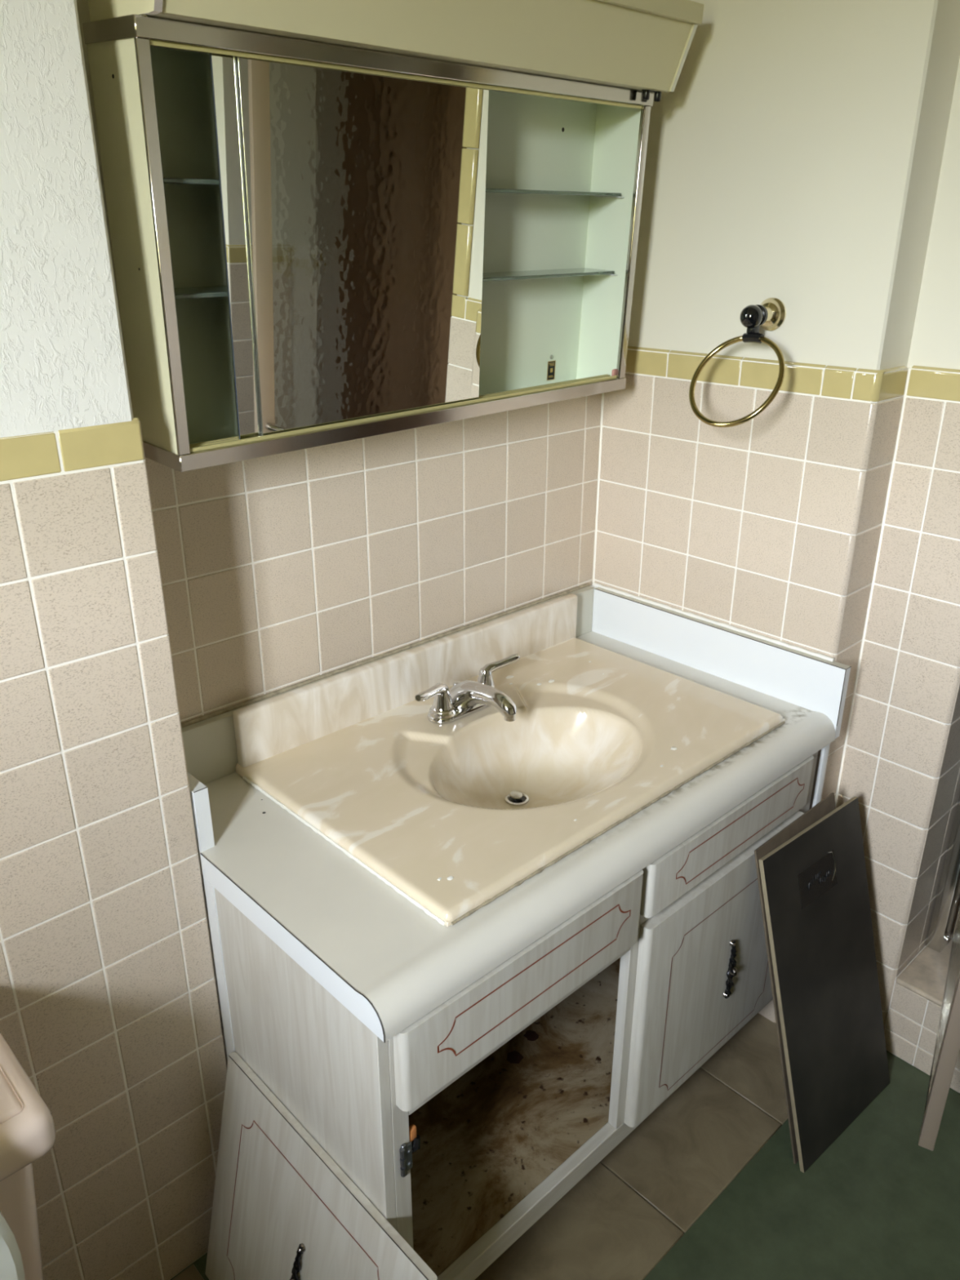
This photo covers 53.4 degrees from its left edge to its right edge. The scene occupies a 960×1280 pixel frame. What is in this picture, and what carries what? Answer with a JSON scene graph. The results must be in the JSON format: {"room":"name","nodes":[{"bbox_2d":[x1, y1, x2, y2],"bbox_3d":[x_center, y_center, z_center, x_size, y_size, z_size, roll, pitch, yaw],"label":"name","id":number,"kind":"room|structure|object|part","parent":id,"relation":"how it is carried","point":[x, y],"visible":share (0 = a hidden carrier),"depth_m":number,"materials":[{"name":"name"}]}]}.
{"room":"damaged room","nodes":[
{"label":"damaged room","id":0,"kind":"room"},
{"bbox_2d":[0,0,226,1279],"bbox_3d":[-0.906,0.009,0.882,1.159,2.360,0.280,-20,30,-39],"label":"wall","id":1,"kind":"structure","parent":0,"point":[109,1008],"depth_m":1.16,"materials":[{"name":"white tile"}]},
{"bbox_2d":[75,0,602,723],"bbox_3d":[-0.171,-0.306,1.636,1.150,2.360,0.100,-20,30,-39],"label":"wall","id":2,"kind":"structure","parent":0,"point":[278,571],"depth_m":1.60,"materials":[{"name":"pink tile"}]},
{"bbox_2d":[82,13,653,471],"bbox_3d":[-0.083,-0.570,1.407,0.144,0.494,0.913,21,31,40],"label":"medicine cabinet","id":3,"kind":"object","parent":2,"relation":"attached to","point":[314,244],"visible":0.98,"depth_m":1.27,"materials":[{"name":"beige metal"}]},
{"bbox_3d":[-0.401,-0.443,1.116,0.111,0.475,0.005,25,34,39],"label":"panel","id":4,"kind":"part","parent":3,"relation":"part of","materials":[{"name":"beige metal"}]},
{"bbox_3d":[-0.164,-0.513,1.280,0.004,0.434,0.404,25,33,39],"label":"mirror door","id":5,"kind":"part","parent":3,"relation":"part of","materials":[{"name":"silver metal"}]},
{"bbox_3d":[-0.138,-0.521,1.298,0.004,0.434,0.404,25,34,39],"label":"mirror door","id":6,"kind":"part","parent":3,"relation":"part of","materials":[{"name":"silver metal"}]},
{"label":"panel","id":7,"kind":"part","parent":3,"relation":"part of","materials":[{"name":"white metal"}]},
{"bbox_3d":[-0.077,-0.776,1.302,0.098,0.014,0.884,25,34,39],"label":"panel","id":8,"kind":"part","parent":3,"relation":"part of","materials":[{"name":"silver metal"}]},
{"bbox_3d":[-0.092,-0.355,1.504,0.098,0.004,0.884,25,34,39],"label":"panel","id":9,"kind":"part","parent":3,"relation":"part of","materials":[{"name":"silver metal"}]},
{"bbox_2d":[163,177,621,196],"bbox_3d":[-0.091,-0.650,1.372,0.069,0.006,0.880,25,33,39],"label":"glass shelf","id":10,"kind":"object","parent":3,"relation":"attached to","point":[172,180],"depth_m":1.46,"materials":[{"name":"clear glass"}]},
{"bbox_2d":[173,267,614,299],"bbox_3d":[-0.095,-0.537,1.426,0.069,0.005,0.880,25,34,39],"label":"glass shelf","id":11,"kind":"object","parent":3,"relation":"attached to","point":[212,286],"depth_m":1.55,"materials":[{"name":"grey"}]},
{"bbox_2d":[88,0,703,102],"bbox_3d":[-0.040,-0.830,1.260,0.183,0.140,0.918,21,31,40],"label":"vanity light","id":12,"kind":"object","parent":3,"relation":"on","point":[644,46],"visible":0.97,"depth_m":1.25,"materials":[{"name":"beige metal"}]},
{"bbox_3d":[-0.360,-0.689,0.973,0.172,0.091,0.009,25,34,39],"label":"panel","id":13,"kind":"part","parent":12,"relation":"part of","materials":[{"name":"beige"}]},
{"bbox_3d":[0.275,-0.947,1.561,0.172,0.091,0.009,25,33,39],"label":"panel","id":14,"kind":"part","parent":12,"relation":"part of","materials":[{"name":"beige metal"}]},
{"bbox_2d":[546,360,555,380],"bbox_3d":[0.132,-0.498,1.762,0.001,0.035,0.021,25,34,39],"label":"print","id":15,"kind":"object","parent":3,"relation":"on","point":[551,369],"depth_m":1.76},
{"bbox_3d":[0.224,-0.697,1.695,0.111,0.475,0.005,25,33,39],"label":"panel","id":16,"kind":"part","parent":3,"relation":"part of","materials":[{"name":"metal"}]},
{"bbox_2d":[169,1013,959,1279],"bbox_3d":[0.649,1.179,1.274,3.500,0.104,2.750,-20,30,-39],"label":"floor","id":17,"kind":"structure","parent":0,"point":[708,1185],"depth_m":1.65,"materials":[{"name":"tile"}]},
{"bbox_2d":[0,1031,55,1279],"bbox_3d":[-0.531,0.839,0.869,0.460,0.840,0.709,-20,30,-39],"label":"toilet","id":18,"kind":"object","parent":17,"relation":"on","point":[27,1126],"visible":1,"depth_m":0.98,"materials":[{"name":"beige ceramic"}]},
{"bbox_3d":[-0.685,0.502,0.905,0.419,0.010,0.214,-20,30,-39],"label":"lid panel","id":19,"kind":"part","parent":18,"relation":"part of","materials":[{"name":"beige ceramic"}]},
{"bbox_3d":[-0.564,0.637,0.822,0.324,0.430,0.028,-20,30,-39],"label":"seat lid","id":20,"kind":"part","parent":18,"relation":"part of","materials":[{"name":"white plastic"}]},
{"bbox_3d":[-0.688,0.685,0.985,0.415,0.295,0.223,-20,30,-39],"label":"tank","id":21,"kind":"part","parent":18,"relation":"part of","materials":[{"name":"beige ceramic"}]},
{"bbox_3d":[-0.685,0.527,0.916,0.460,0.058,0.258,-20,30,-39],"label":"tank lid","id":22,"kind":"part","parent":18,"relation":"part of","materials":[{"name":"beige ceramic"}]},
{"bbox_2d":[200,743,830,1279],"bbox_3d":[0.061,0.579,1.664,1.133,0.703,0.674,-20,30,-39],"label":"vanity cabinet","id":23,"kind":"object","parent":17,"relation":"on","point":[463,1128],"depth_m":1.42,"materials":[{"name":"white wood"}]},
{"bbox_3d":[-0.256,0.888,1.318,0.015,0.124,0.014,-5,20,-44],"label":"handle","id":24,"kind":"part","parent":23,"relation":"part of","materials":[{"name":"grey metal"}]},
{"bbox_3d":[-0.308,0.685,1.408,0.016,0.700,0.572,-20,30,-39],"label":"panel","id":25,"kind":"part","parent":23,"relation":"part of","materials":[{"name":"white wood"}]},
{"bbox_3d":[0.052,0.729,1.800,0.980,0.013,0.538,-20,30,-39],"label":"panel","id":26,"kind":"part","parent":23,"relation":"part of","materials":[{"name":"wood"}]},
{"bbox_2d":[506,1050,523,1063],"bbox_3d":[0.062,0.754,1.724,0.028,0.001,0.031,-20,30,-39],"label":"hole","id":27,"kind":"object","parent":23,"relation":"on","point":[513,1056],"depth_m":1.72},
{"bbox_2d":[181,582,851,1042],"bbox_3d":[0.070,0.160,1.563,1.042,0.148,0.593,-20,30,-39],"label":"countertop","id":28,"kind":"structure","parent":23,"relation":"on","point":[389,962],"depth_m":1.34,"materials":[{"name":"laminate"}]},
{"bbox_2d":[232,593,785,927],"bbox_3d":[0.074,0.185,1.602,0.799,0.230,0.515,-20,30,-39],"label":"sink","id":29,"kind":"object","parent":28,"relation":"in","point":[454,817],"visible":0.94,"depth_m":1.59,"materials":[{"name":"stone"}]},
{"bbox_2d":[415,653,519,724],"bbox_3d":[-0.017,0.091,1.671,0.169,0.073,0.190,2,23,4],"label":"faucet","id":30,"kind":"object","parent":29,"relation":"on","point":[465,698],"visible":1,"depth_m":1.64,"materials":[{"name":"silver metal"}]},
{"bbox_3d":[-0.081,0.091,1.613,0.020,0.030,0.082,13,26,28],"label":"lever","id":31,"kind":"part","parent":30,"relation":"part of","materials":[{"name":"silver metal"}]},
{"bbox_3d":[-0.065,0.101,1.647,0.049,0.052,0.049,-20,30,-39],"label":"handle","id":32,"kind":"part","parent":30,"relation":"part of","materials":[{"name":"silver metal"}]},
{"bbox_3d":[-0.028,0.116,1.691,0.156,0.012,0.054,-20,30,-39],"label":"plate","id":33,"kind":"part","parent":30,"relation":"part of","materials":[{"name":"silver metal"}]},
{"bbox_3d":[0.004,0.102,1.649,0.060,0.058,0.157,-20,30,-39],"label":"spout","id":34,"kind":"part","parent":30,"relation":"part of","materials":[{"name":"silver metal"}]},
{"bbox_3d":[0.010,0.074,1.712,0.049,0.052,0.049,-20,30,-39],"label":"handle","id":35,"kind":"part","parent":30,"relation":"part of","materials":[{"name":"silver metal"}]},
{"bbox_3d":[0.036,0.047,1.720,0.082,0.030,0.020,-15,27,-32],"label":"lever","id":36,"kind":"part","parent":30,"relation":"part of","materials":[{"name":"silver metal"}]},
{"bbox_3d":[0.069,0.443,1.249,0.446,0.121,0.018,-20,30,-39],"label":"drawer","id":37,"kind":"part","parent":23,"relation":"part of","materials":[{"name":"white wood"}]},
{"bbox_3d":[0.064,0.496,1.295,0.430,0.054,0.018,-20,30,-39],"label":"rail","id":38,"kind":"part","parent":23,"relation":"part of","materials":[{"name":"white wood"}]},
{"bbox_2d":[523,1030,539,1040],"bbox_3d":[0.095,0.734,1.771,0.025,0.001,0.027,-20,30,-39],"label":"hole","id":39,"kind":"object","parent":23,"relation":"on","point":[528,1035],"depth_m":1.77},
{"bbox_3d":[0.253,0.816,1.625,0.954,0.043,0.020,-20,30,-39],"label":"rail","id":40,"kind":"part","parent":23,"relation":"part of","materials":[{"name":"white wood"}]},
{"bbox_3d":[0.413,0.559,1.651,0.458,0.409,0.018,-20,30,-39],"label":"door","id":41,"kind":"part","parent":23,"relation":"part of","materials":[{"name":"white wood"}]},
{"bbox_3d":[0.411,0.306,1.543,0.463,0.094,0.018,-20,30,-39],"label":"drawer","id":42,"kind":"part","parent":23,"relation":"part of","materials":[{"name":"white wood"}]},
{"bbox_3d":[0.437,0.575,1.657,0.014,0.124,0.015,-20,30,-39],"label":"handle","id":43,"kind":"part","parent":23,"relation":"part of","materials":[{"name":"grey metal"}]},
{"bbox_3d":[0.416,0.369,2.017,0.014,0.587,0.570,-20,30,-39],"label":"panel","id":44,"kind":"part","parent":23,"relation":"part of","materials":[{"name":"white wood"}]},
{"bbox_3d":[0.255,0.319,1.415,0.954,0.030,0.018,-20,30,-39],"label":"rail","id":45,"kind":"part","parent":23,"relation":"part of","materials":[{"name":"white wood"}]},
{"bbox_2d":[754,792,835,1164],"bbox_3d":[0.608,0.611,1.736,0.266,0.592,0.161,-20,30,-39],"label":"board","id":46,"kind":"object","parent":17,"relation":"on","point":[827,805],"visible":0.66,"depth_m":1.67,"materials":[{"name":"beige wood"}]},
{"bbox_2d":[758,796,889,1173],"bbox_3d":[0.637,0.620,1.737,0.304,0.579,0.172,-18,29,-37],"label":"leaning board","id":47,"kind":"object","parent":17,"relation":"on","point":[815,883],"visible":1,"depth_m":1.72,"materials":[{"name":"grey"}]},
{"bbox_2d":[593,0,959,1022],"bbox_3d":[0.446,-0.381,1.819,0.120,2.360,0.658,-20,30,-39],"label":"wall","id":48,"kind":"structure","parent":0,"point":[794,155],"depth_m":1.61,"materials":[{"name":"beige tile"}]},
{"bbox_2d":[688,297,786,427],"bbox_3d":[0.445,-0.462,1.585,0.157,0.196,0.166,-20,30,-39],"label":"towel ring","id":49,"kind":"object","parent":48,"relation":"attached to","point":[771,314],"visible":1,"depth_m":1.57,"materials":[{"name":"gold metal"}]},
{"bbox_2d":[835,57,959,1028],"bbox_3d":[0.874,-0.319,1.673,0.317,2.360,0.195,-20,30,-39],"label":"wall","id":50,"kind":"structure","parent":0,"point":[900,760],"depth_m":1.69,"materials":[{"name":"beige tile"}]},
{"bbox_2d":[884,939,959,1093],"bbox_3d":[1.241,0.838,1.728,0.316,0.184,0.888,-20,30,-39],"label":"shower curb","id":51,"kind":"object","parent":50,"relation":"attached to","point":[911,1027],"depth_m":1.90,"materials":[{"name":"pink tile"}]},
{"bbox_2d":[925,795,959,952],"bbox_3d":[1.256,-0.016,1.385,0.084,1.655,0.882,-20,30,-39],"label":"shower frame","id":52,"kind":"object","parent":51,"relation":"on","point":[947,903],"visible":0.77,"depth_m":1.91,"materials":[{"name":"silver metal"}]},
{"bbox_2d":[918,903,959,1151],"bbox_3d":[0.819,-0.038,1.414,0.058,1.575,0.578,12,26,27],"label":"shower door","id":53,"kind":"structure","parent":50,"relation":"attached to","point":[947,1046],"depth_m":1.45,"materials":[{"name":"silver metal"}]},
{"bbox_3d":[0.834,0.681,1.708,0.020,0.022,0.506,12,26,27],"label":"rail","id":54,"kind":"part","parent":53,"relation":"part of","materials":[{"name":"silver metal"}]},
{"bbox_3d":[0.829,-0.030,1.414,0.004,1.525,0.514,12,26,27],"label":"pane","id":55,"kind":"part","parent":53,"relation":"part of","materials":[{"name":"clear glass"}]}
]}

